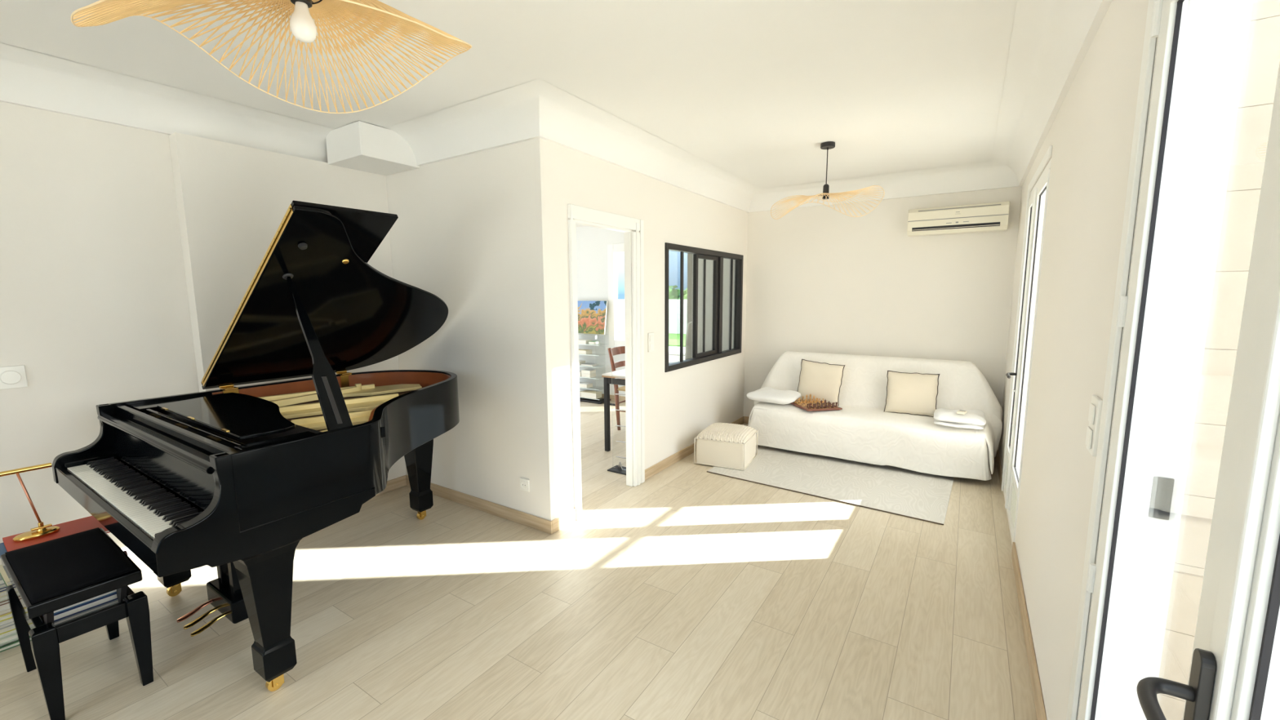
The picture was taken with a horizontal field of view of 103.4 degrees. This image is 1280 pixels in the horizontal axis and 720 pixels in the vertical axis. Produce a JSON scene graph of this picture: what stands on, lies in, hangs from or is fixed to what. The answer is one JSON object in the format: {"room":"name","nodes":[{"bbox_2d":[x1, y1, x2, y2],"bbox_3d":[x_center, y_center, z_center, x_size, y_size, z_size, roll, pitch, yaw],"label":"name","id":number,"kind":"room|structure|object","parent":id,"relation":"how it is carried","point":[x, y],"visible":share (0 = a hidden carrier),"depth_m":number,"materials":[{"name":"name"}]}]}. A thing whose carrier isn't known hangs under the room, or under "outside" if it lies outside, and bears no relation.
{"room":"music room","nodes":[
{"label":"music room","id":0,"kind":"room"},
{"bbox_2d":[0,101,199,564],"bbox_3d":[-3.337,-0.036,1.819,0.100,2.600,5.003,4,9,33],"label":"wall","id":1,"kind":"structure","parent":0,"point":[95,307],"depth_m":2.52,"materials":[{"name":"paint"}]},
{"bbox_2d":[0,364,27,389],"bbox_3d":[-2.932,0.082,2.349,0.021,0.105,0.100,4,9,33],"label":"light switch","id":2,"kind":"object","parent":1,"relation":"attached to","point":[11,376],"visible":1,"depth_m":2.35,"materials":[{"name":"white plastic"}]},
{"bbox_2d":[128,555,147,568],"bbox_3d":[-3.602,1.279,1.462,0.011,0.084,3.829,4,9,33],"label":"baseboard","id":3,"kind":"structure","parent":1,"relation":"attached to","point":[135,558],"depth_m":2.76,"materials":[{"name":"brown wood"}]},
{"bbox_2d":[168,132,406,480],"bbox_3d":[-2.207,-0.120,3.370,0.107,2.354,1.171,4,9,33],"label":"wall","id":4,"kind":"structure","parent":1,"relation":"attached to","point":[233,200],"depth_m":2.95,"materials":[{"name":"paint"}]},
{"bbox_2d":[0,0,1112,213],"bbox_3d":[-0.733,-1.224,1.889,4.040,0.188,8.216,4,9,33],"label":"trim","id":5,"kind":"structure","parent":1,"relation":"attached to","point":[1051,40],"depth_m":2.90,"materials":[{"name":"paint"}]},
{"bbox_2d":[386,139,545,519],"bbox_3d":[-1.284,-0.268,3.513,1.686,2.600,0.100,4,9,33],"label":"wall","id":6,"kind":"structure","parent":0,"point":[464,233],"depth_m":3.30,"materials":[{"name":"paint"}]},
{"bbox_2d":[325,120,419,175],"bbox_3d":[-1.787,-1.404,3.386,0.411,0.201,0.400,4,9,33],"label":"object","id":7,"kind":"structure","parent":6,"relation":"attached to","point":[358,145],"depth_m":3.25,"materials":[{"name":"paint"}]},
{"bbox_2d":[375,475,406,496],"bbox_3d":[-2.153,1.009,3.479,0.011,0.084,1.160,4,9,33],"label":"baseboard","id":8,"kind":"structure","parent":6,"relation":"attached to","point":[393,484],"depth_m":3.88,"materials":[{"name":"brown wood"}]},
{"bbox_2d":[405,475,552,534],"bbox_3d":[-1.194,0.994,3.555,1.539,0.084,0.011,4,9,33],"label":"baseboard","id":9,"kind":"structure","parent":6,"relation":"attached to","point":[543,525],"depth_m":3.42,"materials":[{"name":"brown wood"}]},
{"bbox_2d":[520,477,529,492],"bbox_3d":[-0.739,0.799,3.230,0.080,0.080,0.013,4,9,33],"label":"wall socket","id":10,"kind":"object","parent":6,"relation":"attached to","point":[524,483],"visible":1,"depth_m":3.22,"materials":[{"name":"white plastic"}]},
{"bbox_2d":[0,0,1017,188],"bbox_3d":[-0.734,-1.343,1.873,4.040,0.050,8.216,4,9,33],"label":"ceiling","id":11,"kind":"structure","parent":0,"point":[753,90],"depth_m":2.38,"materials":[{"name":"paint"}]},
{"bbox_2d":[70,0,471,113],"bbox_3d":[-0.886,-0.982,1.314,0.865,0.518,0.865,4,9,33],"label":"pendant lamp","id":12,"kind":"object","parent":11,"relation":"hanging from","point":[301,23],"visible":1,"depth_m":1.44,"materials":[{"name":"beige wicker"}]},
{"bbox_2d":[290,0,311,8],"bbox_3d":[-0.886,-0.981,1.314,0.048,0.103,0.048,4,9,33],"label":"socket","id":13,"kind":"object","parent":12,"relation":"attached to","point":[298,3],"depth_m":1.31,"materials":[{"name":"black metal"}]},
{"bbox_2d":[770,141,884,219],"bbox_3d":[1.353,-1.274,3.670,0.773,0.571,0.773,-3,8,-19],"label":"pendant lamp","id":14,"kind":"object","parent":11,"relation":"hanging from","point":[830,144],"visible":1,"depth_m":3.61,"materials":[{"name":"beige wicker"}]},
{"bbox_2d":[822,184,829,199],"bbox_3d":[1.354,-1.225,3.676,0.048,0.103,0.048,4,9,33],"label":"socket","id":15,"kind":"object","parent":14,"relation":"attached to","point":[826,187],"depth_m":3.66,"materials":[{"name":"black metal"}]},
{"bbox_2d":[0,400,1036,719],"bbox_3d":[-1.389,1.202,2.765,6.040,0.120,8.620,4,9,33],"label":"floor","id":16,"kind":"structure","parent":0,"point":[686,592],"depth_m":2.30,"materials":[{"name":"brown wood"}]},
{"bbox_2d":[0,640,19,652],"bbox_3d":[-2.762,1.216,2.169,0.165,0.018,0.192,4,9,33],"label":"book","id":17,"kind":"object","parent":16,"relation":"on","point":[15,643],"visible":0.05,"depth_m":2.15,"materials":[{"name":"paper"}]},
{"bbox_2d":[0,638,17,646],"bbox_3d":[-2.780,1.200,2.171,0.165,0.014,0.192,4,9,33],"label":"book","id":18,"kind":"object","parent":17,"relation":"on","point":[17,638],"visible":0.02,"depth_m":2.16,"materials":[{"name":"paper"}]},
{"bbox_2d":[0,632,17,644],"bbox_3d":[-2.754,1.181,2.172,0.165,0.022,0.192,4,9,33],"label":"book","id":19,"kind":"object","parent":18,"relation":"on","point":[12,637],"visible":0.12,"depth_m":2.14,"materials":[{"name":"white paper"}]},
{"bbox_2d":[0,629,16,638],"bbox_3d":[-2.773,1.163,2.172,0.165,0.014,0.192,4,9,33],"label":"book","id":20,"kind":"object","parent":19,"relation":"on","point":[12,631],"visible":0.02,"depth_m":2.15,"materials":[{"name":"white paper"}]},
{"bbox_2d":[0,625,15,635],"bbox_3d":[-2.769,1.142,2.175,0.165,0.026,0.192,4,9,33],"label":"book","id":21,"kind":"object","parent":20,"relation":"on","point":[11,628],"visible":0.09,"depth_m":2.15,"materials":[{"name":"white paper"}]},
{"bbox_2d":[0,621,13,629],"bbox_3d":[-2.772,1.123,2.151,0.165,0.018,0.192,4,9,33],"label":"book","id":22,"kind":"object","parent":21,"relation":"on","point":[10,624],"visible":0.02,"depth_m":2.14,"materials":[{"name":"white paper"}]},
{"bbox_2d":[0,617,13,626],"bbox_3d":[-2.758,1.106,2.164,0.165,0.012,0.192,4,9,33],"label":"book","id":23,"kind":"object","parent":22,"relation":"on","point":[11,620],"visible":0.02,"depth_m":2.14,"materials":[{"name":"white paper"}]},
{"bbox_2d":[0,613,12,622],"bbox_3d":[-2.779,1.089,2.150,0.165,0.024,0.192,4,9,33],"label":"book","id":24,"kind":"object","parent":23,"relation":"on","point":[6,616],"visible":0.02,"depth_m":2.14,"materials":[{"name":"white paper"}]},
{"bbox_2d":[0,608,10,616],"bbox_3d":[-2.774,1.066,2.159,0.165,0.020,0.192,4,9,33],"label":"book","id":25,"kind":"object","parent":24,"relation":"on","point":[8,611],"visible":0.02,"depth_m":2.14,"materials":[{"name":"white paper"}]},
{"bbox_2d":[0,603,9,611],"bbox_3d":[-2.774,1.044,2.146,0.165,0.026,0.192,4,9,33],"label":"book","id":26,"kind":"object","parent":25,"relation":"on","point":[6,606],"visible":0.02,"depth_m":2.14,"materials":[{"name":"white paper"}]},
{"bbox_2d":[0,599,8,605],"bbox_3d":[-2.771,1.023,2.143,0.165,0.016,0.192,4,9,33],"label":"book","id":27,"kind":"object","parent":26,"relation":"on","point":[6,602],"visible":0.02,"depth_m":2.13,"materials":[{"name":"paper"}]},
{"bbox_2d":[0,595,7,601],"bbox_3d":[-2.771,1.005,2.146,0.165,0.018,0.192,4,9,33],"label":"book","id":28,"kind":"object","parent":27,"relation":"on","point":[2,598],"visible":0.02,"depth_m":2.13,"materials":[{"name":"white paper"}]},
{"bbox_2d":[0,590,7,597],"bbox_3d":[-2.765,0.984,2.152,0.165,0.022,0.192,4,9,33],"label":"book","id":29,"kind":"object","parent":28,"relation":"on","point":[3,593],"visible":0.02,"depth_m":2.13,"materials":[{"name":"white paper"}]},
{"bbox_2d":[0,586,6,591],"bbox_3d":[-2.776,0.967,2.143,0.165,0.014,0.192,4,9,33],"label":"book","id":30,"kind":"object","parent":29,"relation":"on","point":[2,589],"visible":0.02,"depth_m":2.13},
{"bbox_3d":[-2.779,0.950,2.143,0.165,0.020,0.192,4,9,33],"label":"book","id":31,"kind":"object","parent":30,"relation":"on","visible":0},
{"bbox_2d":[0,574,4,585],"bbox_3d":[-2.763,0.929,2.128,0.165,0.024,0.192,4,9,33],"label":"book","id":32,"kind":"object","parent":31,"relation":"on","point":[2,582],"visible":0.02,"depth_m":2.12,"materials":[{"name":"white paper"}]},
{"bbox_3d":[-2.580,0.897,2.222,0.235,0.014,0.280,4,9,33],"label":"book","id":33,"kind":"object","parent":32,"relation":"on","visible":0},
{"bbox_2d":[0,564,11,586],"bbox_3d":[-2.577,0.881,2.218,0.235,0.018,0.280,4,9,33],"label":"book","id":34,"kind":"object","parent":33,"relation":"on","point":[2,571],"visible":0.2,"depth_m":2.09,"materials":[{"name":"beige paper"}]},
{"bbox_3d":[-2.575,0.862,2.233,0.235,0.016,0.280,4,9,33],"label":"book","id":35,"kind":"object","parent":34,"relation":"on","visible":0},
{"bbox_3d":[-2.566,0.844,2.223,0.235,0.022,0.280,4,9,33],"label":"book","id":36,"kind":"object","parent":35,"relation":"on","visible":0},
{"bbox_3d":[-2.558,0.823,2.222,0.235,0.018,0.280,4,9,33],"label":"book","id":37,"kind":"object","parent":36,"relation":"on","visible":0},
{"bbox_3d":[-2.581,0.805,2.217,0.235,0.020,0.280,4,9,33],"label":"book","id":38,"kind":"object","parent":37,"relation":"on","visible":0},
{"bbox_2d":[0,542,6,558],"bbox_3d":[-2.568,0.787,2.200,0.235,0.020,0.280,4,9,33],"label":"book","id":39,"kind":"object","parent":38,"relation":"on","point":[2,548],"visible":0.02,"depth_m":2.10,"materials":[{"name":"blue paper"}]},
{"bbox_2d":[2,515,110,551],"bbox_3d":[-2.551,0.767,2.216,0.285,0.014,0.299,4,9,33],"label":"folder","id":40,"kind":"object","parent":39,"relation":"on","point":[86,523],"visible":0.39,"depth_m":2.23,"materials":[{"name":"red paper"}]},
{"bbox_2d":[0,462,59,542],"bbox_3d":[-2.643,0.617,2.135,0.082,0.305,0.238,4,9,33],"label":"lamp","id":41,"kind":"object","parent":40,"relation":"on","point":[42,530],"visible":1,"depth_m":2.17,"materials":[{"name":"gold metal"}]},
{"bbox_2d":[0,527,153,719],"bbox_3d":[-2.176,0.995,1.966,0.555,0.503,0.293,4,9,33],"label":"piano bench","id":42,"kind":"object","parent":16,"relation":"on","point":[46,577],"visible":1,"depth_m":1.86,"materials":[{"name":"black paint"}]},
{"bbox_3d":[-2.168,0.940,1.949,0.300,0.013,0.189,4,9,33],"label":"book","id":43,"kind":"object","parent":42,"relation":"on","visible":0},
{"bbox_2d":[42,599,119,626],"bbox_3d":[-2.168,0.926,1.949,0.290,0.014,0.186,4,9,33],"label":"book","id":44,"kind":"object","parent":43,"relation":"on","point":[114,602],"visible":0.05,"depth_m":1.87,"materials":[{"name":"grey paper"}]},
{"bbox_2d":[42,592,117,622],"bbox_3d":[-2.170,0.906,1.946,0.280,0.024,0.189,4,9,33],"label":"book","id":45,"kind":"object","parent":44,"relation":"on","point":[78,609],"visible":0.05,"depth_m":1.87,"materials":[{"name":"white paper"}]},
{"bbox_2d":[53,589,116,614],"bbox_3d":[-2.170,0.885,1.945,0.270,0.018,0.186,4,9,33],"label":"book","id":46,"kind":"object","parent":45,"relation":"on","point":[59,611],"visible":0.04,"depth_m":1.87,"materials":[{"name":"white paper"}]},
{"bbox_2d":[52,200,459,691],"bbox_3d":[-1.565,0.235,2.578,1.484,1.847,1.746,4,9,33],"label":"grand piano","id":47,"kind":"object","parent":16,"relation":"on","point":[232,479],"visible":1,"depth_m":2.13,"materials":[{"name":"black paint"}]},
{"bbox_2d":[282,273,293,279],"bbox_3d":[-1.562,-0.370,2.241,0.035,0.027,0.042,4,9,33],"label":"cup","id":48,"kind":"object","parent":47,"relation":"on","point":[285,276],"depth_m":2.23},
{"bbox_2d":[578,343,610,404],"bbox_3d":[-0.727,0.103,7.066,0.600,0.942,0.240,4,9,33],"label":"bookcase","id":49,"kind":"object","parent":16,"relation":"on","point":[599,401],"visible":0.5,"depth_m":6.96,"materials":[{"name":"black metal"}]},
{"bbox_2d":[578,360,585,364],"bbox_3d":[-0.875,0.035,7.107,0.180,0.050,0.138,4,9,33],"label":"book","id":50,"kind":"object","parent":49,"relation":"on","point":[580,362],"visible":0.25,"depth_m":7.05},
{"bbox_2d":[578,348,591,354],"bbox_3d":[-0.825,-0.119,7.054,0.300,0.050,0.138,4,9,33],"label":"book","id":51,"kind":"object","parent":49,"relation":"on","point":[580,351],"visible":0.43,"depth_m":6.97,"materials":[{"name":"white paper"}]},
{"bbox_2d":[578,339,591,344],"bbox_3d":[-0.759,-0.253,6.993,0.140,0.050,0.138,4,9,33],"label":"book","id":52,"kind":"object","parent":49,"relation":"on","point":[580,341],"visible":0.71,"depth_m":6.94,"materials":[{"name":"white paper"}]},
{"bbox_2d":[579,381,593,387],"bbox_3d":[-0.823,0.347,7.114,0.300,0.050,0.138,4,9,33],"label":"book","id":53,"kind":"object","parent":49,"relation":"on","point":[582,384],"visible":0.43,"depth_m":7.03,"materials":[{"name":"white paper"}]},
{"bbox_2d":[581,373,595,377],"bbox_3d":[-0.712,0.207,7.024,0.155,0.050,0.138,4,9,33],"label":"book","id":54,"kind":"object","parent":49,"relation":"on","point":[593,375],"visible":0.79,"depth_m":6.98,"materials":[{"name":"white paper"}]},
{"bbox_2d":[581,368,595,373],"bbox_3d":[-0.713,0.159,7.017,0.155,0.044,0.138,4,9,33],"label":"book","id":55,"kind":"object","parent":54,"relation":"on","point":[585,371],"visible":1,"depth_m":6.98,"materials":[{"name":"white paper"}]},
{"bbox_2d":[580,363,599,366],"bbox_3d":[-0.694,0.065,6.993,0.210,0.020,0.138,4,9,33],"label":"book","id":56,"kind":"object","parent":49,"relation":"on","point":[583,364],"visible":1,"depth_m":6.95,"materials":[{"name":"white paper"}]},
{"bbox_2d":[580,390,602,399],"bbox_3d":[-0.679,0.479,7.038,0.280,0.075,0.138,4,9,33],"label":"book","id":57,"kind":"object","parent":49,"relation":"on","point":[585,393],"visible":1,"depth_m":6.99,"materials":[{"name":"white paper"}]},
{"bbox_2d":[577,301,607,334],"bbox_3d":[-0.712,-0.593,7.016,0.590,0.453,0.095,4,9,33],"label":"painting","id":58,"kind":"object","parent":49,"relation":"on","point":[592,315],"visible":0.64,"depth_m":6.97},
{"bbox_2d":[588,340,599,344],"bbox_3d":[-0.625,-0.237,6.907,0.100,0.040,0.138,4,9,33],"label":"book","id":59,"kind":"object","parent":49,"relation":"on","point":[594,342],"visible":1,"depth_m":6.86,"materials":[{"name":"white paper"}]},
{"bbox_2d":[601,368,625,451],"bbox_3d":[0.170,0.461,5.042,0.582,0.745,1.032,4,9,33],"label":"dining table","id":60,"kind":"object","parent":16,"relation":"on","point":[609,378],"visible":0.28,"depth_m":4.75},
{"bbox_2d":[607,346,625,430],"bbox_3d":[-0.079,0.306,5.635,0.415,0.906,0.427,4,9,33],"label":"dining chair","id":61,"kind":"object","parent":16,"relation":"on","point":[620,349],"visible":0.27,"depth_m":5.54,"materials":[{"name":"brown wood"}]},
{"bbox_2d":[607,377,626,475],"bbox_3d":[-0.137,0.518,4.211,0.250,0.850,0.140,4,9,33],"label":"stand","id":62,"kind":"object","parent":16,"relation":"on","point":[620,469],"visible":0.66,"depth_m":4.24,"materials":[{"name":"metal"}]},
{"bbox_2d":[706,444,954,524],"bbox_3d":[1.591,0.931,4.214,1.750,0.008,1.267,4,9,33],"label":"rug","id":63,"kind":"object","parent":16,"relation":"on","point":[893,490],"visible":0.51,"depth_m":3.99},
{"bbox_2d":[693,422,758,470],"bbox_3d":[0.778,0.741,4.520,0.447,0.299,0.478,3,8,26],"label":"pouf","id":64,"kind":"object","parent":63,"relation":"on","point":[724,445],"visible":1,"depth_m":4.34,"materials":[{"name":"beige fabric"}]},
{"bbox_2d":[576,226,625,396],"bbox_3d":[-0.097,-0.637,6.808,3.601,2.470,0.120,4,9,33],"label":"wall","id":65,"kind":"structure","parent":0,"point":[592,242],"depth_m":7.05,"materials":[{"name":"paint"}]},
{"bbox_2d":[601,393,625,402],"bbox_3d":[-0.211,0.546,6.960,3.399,0.084,0.011,4,9,33],"label":"baseboard","id":66,"kind":"structure","parent":65,"relation":"attached to","point":[611,397],"depth_m":7.05,"materials":[{"name":"brown wood"}]},
{"bbox_2d":[605,243,625,350],"bbox_3d":[-0.248,-0.840,6.808,0.480,1.425,0.120,4,9,33],"label":"window","id":67,"kind":"structure","parent":65,"relation":"in","point":[612,249],"depth_m":6.87,"materials":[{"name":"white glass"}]},
{"bbox_2d":[533,137,747,533],"bbox_3d":[0.296,-0.383,4.335,0.062,2.600,3.213,4,9,33],"label":"wall","id":68,"kind":"structure","parent":0,"point":[679,404],"depth_m":3.85,"materials":[{"name":"paint"}]},
{"bbox_2d":[567,204,644,519],"bbox_3d":[-0.225,0.006,3.569,0.086,2.029,0.830,4,9,33],"label":"door frame","id":69,"kind":"structure","parent":68,"relation":"in","point":[633,242],"depth_m":3.73,"materials":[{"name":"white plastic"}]},
{"bbox_2d":[648,332,653,351],"bbox_3d":[0.089,-0.141,3.993,0.014,0.150,0.080,4,9,33],"label":"light switch","id":70,"kind":"object","parent":68,"relation":"attached to","point":[651,335],"visible":1,"depth_m":3.98,"materials":[{"name":"white plastic"}]},
{"bbox_2d":[664,242,743,372],"bbox_3d":[0.638,-0.517,4.861,0.074,1.061,1.669,4,9,33],"label":"window","id":71,"kind":"structure","parent":68,"relation":"in","point":[704,287],"depth_m":4.78,"materials":[{"name":"black metal"}]},
{"bbox_2d":[743,186,1022,449],"bbox_3d":[2.278,-0.483,5.017,2.539,2.600,0.100,4,9,33],"label":"wall","id":72,"kind":"structure","parent":0,"point":[824,279],"depth_m":4.89,"materials":[{"name":"paint"}]},
{"bbox_2d":[744,416,996,458],"bbox_3d":[2.203,0.766,5.165,2.390,0.084,0.011,4,9,33],"label":"baseboard","id":73,"kind":"structure","parent":72,"relation":"attached to","point":[746,418],"depth_m":5.79,"materials":[{"name":"brown wood"}]},
{"bbox_2d":[906,201,1009,236],"bbox_3d":[2.765,-1.231,4.416,0.740,0.243,0.198,4,9,33],"label":"air conditioner","id":74,"kind":"object","parent":72,"relation":"attached to","point":[993,216],"visible":1,"depth_m":4.33,"materials":[{"name":"beige plastic"}]},
{"bbox_2d":[911,222,999,231],"bbox_3d":[2.712,-1.147,4.356,0.645,0.032,0.011,4,9,33],"label":"air vent","id":75,"kind":"object","parent":74,"relation":"attached to","point":[948,226],"depth_m":4.35,"materials":[{"name":"plastic"}]},
{"bbox_2d":[998,0,1158,719],"bbox_3d":[1.052,0.052,0.951,0.135,2.600,8.316,4,9,33],"label":"wall","id":76,"kind":"structure","parent":0,"point":[1090,135],"depth_m":1.69,"materials":[{"name":"paint"}]},
{"bbox_2d":[995,449,1002,485],"bbox_3d":[2.968,0.891,4.167,0.011,0.084,0.843,4,9,33],"label":"baseboard","id":77,"kind":"structure","parent":76,"relation":"attached to","point":[998,461],"depth_m":4.14,"materials":[{"name":"brown wood"}]},
{"bbox_2d":[1000,145,1052,542],"bbox_3d":[2.431,-0.060,3.208,0.152,2.224,1.155,4,9,33],"label":"window","id":78,"kind":"structure","parent":76,"relation":"in","point":[1036,206],"depth_m":3.15,"materials":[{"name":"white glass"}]},
{"bbox_2d":[1011,542,1046,719],"bbox_3d":[1.643,1.162,2.141,0.011,0.084,1.710,4,9,33],"label":"baseboard","id":79,"kind":"structure","parent":76,"relation":"attached to","point":[1035,681],"depth_m":2.06,"materials":[{"name":"brown wood"}]},
{"bbox_2d":[1085,395,1102,456],"bbox_3d":[1.201,0.172,1.339,0.015,0.150,0.085,4,9,33],"label":"light switch","id":80,"kind":"object","parent":76,"relation":"attached to","point":[1095,406],"visible":0.98,"depth_m":1.32,"materials":[{"name":"white plastic"}]},
{"bbox_2d":[1066,0,1279,719],"bbox_3d":[0.728,0.286,0.617,0.166,2.224,1.555,4,9,33],"label":"door","id":81,"kind":"structure","parent":76,"relation":"in","point":[1184,582],"depth_m":0.84,"materials":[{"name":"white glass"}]},
{"bbox_3d":[2.073,0.466,4.657,1.710,0.814,0.658,4,9,33],"label":"sofa","id":82,"kind":"object","parent":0,"visible":0},
{"bbox_2d":[747,351,1002,480],"bbox_3d":[2.051,0.409,4.677,2.150,0.848,0.906,4,9,33],"label":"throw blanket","id":83,"kind":"object","parent":82,"relation":"on","point":[862,432],"visible":0.75,"depth_m":4.38,"materials":[{"name":"white fabric"}]},
{"bbox_2d":[746,386,800,404],"bbox_3d":[1.303,0.344,4.914,0.469,0.130,0.398,4,9,33],"label":"pillow","id":84,"kind":"object","parent":83,"relation":"on","point":[766,394],"visible":1,"depth_m":4.80,"materials":[{"name":"white fabric"}]},
{"bbox_2d":[791,401,842,411],"bbox_3d":[1.633,0.424,4.700,0.336,0.015,0.336,-2,8,-10],"label":"chessboard","id":85,"kind":"object","parent":83,"relation":"on","point":[803,406],"visible":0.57,"depth_m":4.61},
{"bbox_2d":[796,359,844,405],"bbox_3d":[1.733,0.224,4.878,0.449,0.438,0.146,4,9,33],"label":"cushion","id":86,"kind":"object","parent":83,"relation":"on","point":[822,380],"visible":0.9,"depth_m":4.82,"materials":[{"name":"fabric"}]},
{"bbox_2d":[884,370,939,417],"bbox_3d":[2.381,0.294,4.427,0.414,0.368,0.173,4,9,33],"label":"cushion","id":87,"kind":"object","parent":83,"relation":"on","point":[912,393],"visible":0.96,"depth_m":4.38,"materials":[{"name":"fabric"}]},
{"bbox_2d":[933,408,986,429],"bbox_3d":[2.573,0.462,4.071,0.355,0.105,0.447,4,9,33],"label":"duvet","id":88,"kind":"object","parent":83,"relation":"on","point":[973,419],"visible":0.99,"depth_m":3.94,"materials":[{"name":"white fabric"}]},
{"bbox_2d":[956,409,967,414],"bbox_3d":[2.545,0.413,3.993,0.055,0.019,0.080,7,10,45],"label":"remote control","id":89,"kind":"object","parent":88,"relation":"on","point":[960,411],"visible":1,"depth_m":3.97,"materials":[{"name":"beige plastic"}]},
{"bbox_3d":[4.315,0.333,10.448,36.000,0.160,46.000,4,9,33],"label":"ground","id":90,"kind":"structure","parent":0,"visible":0},
{"bbox_2d":[617,299,624,331],"bbox_3d":[3.559,-1.594,19.222,21.000,1.410,0.200,4,9,33],"label":"wall","id":91,"kind":"structure","parent":90,"relation":"on","point":[620,303],"depth_m":21.92,"materials":[{"name":"white paint"}]},
{"bbox_2d":[617,331,625,340],"bbox_3d":[2.338,-0.665,17.439,21.000,0.040,4.100,4,9,33],"label":"lawn","id":92,"kind":"structure","parent":90,"relation":"on","point":[621,335],"depth_m":19.43,"materials":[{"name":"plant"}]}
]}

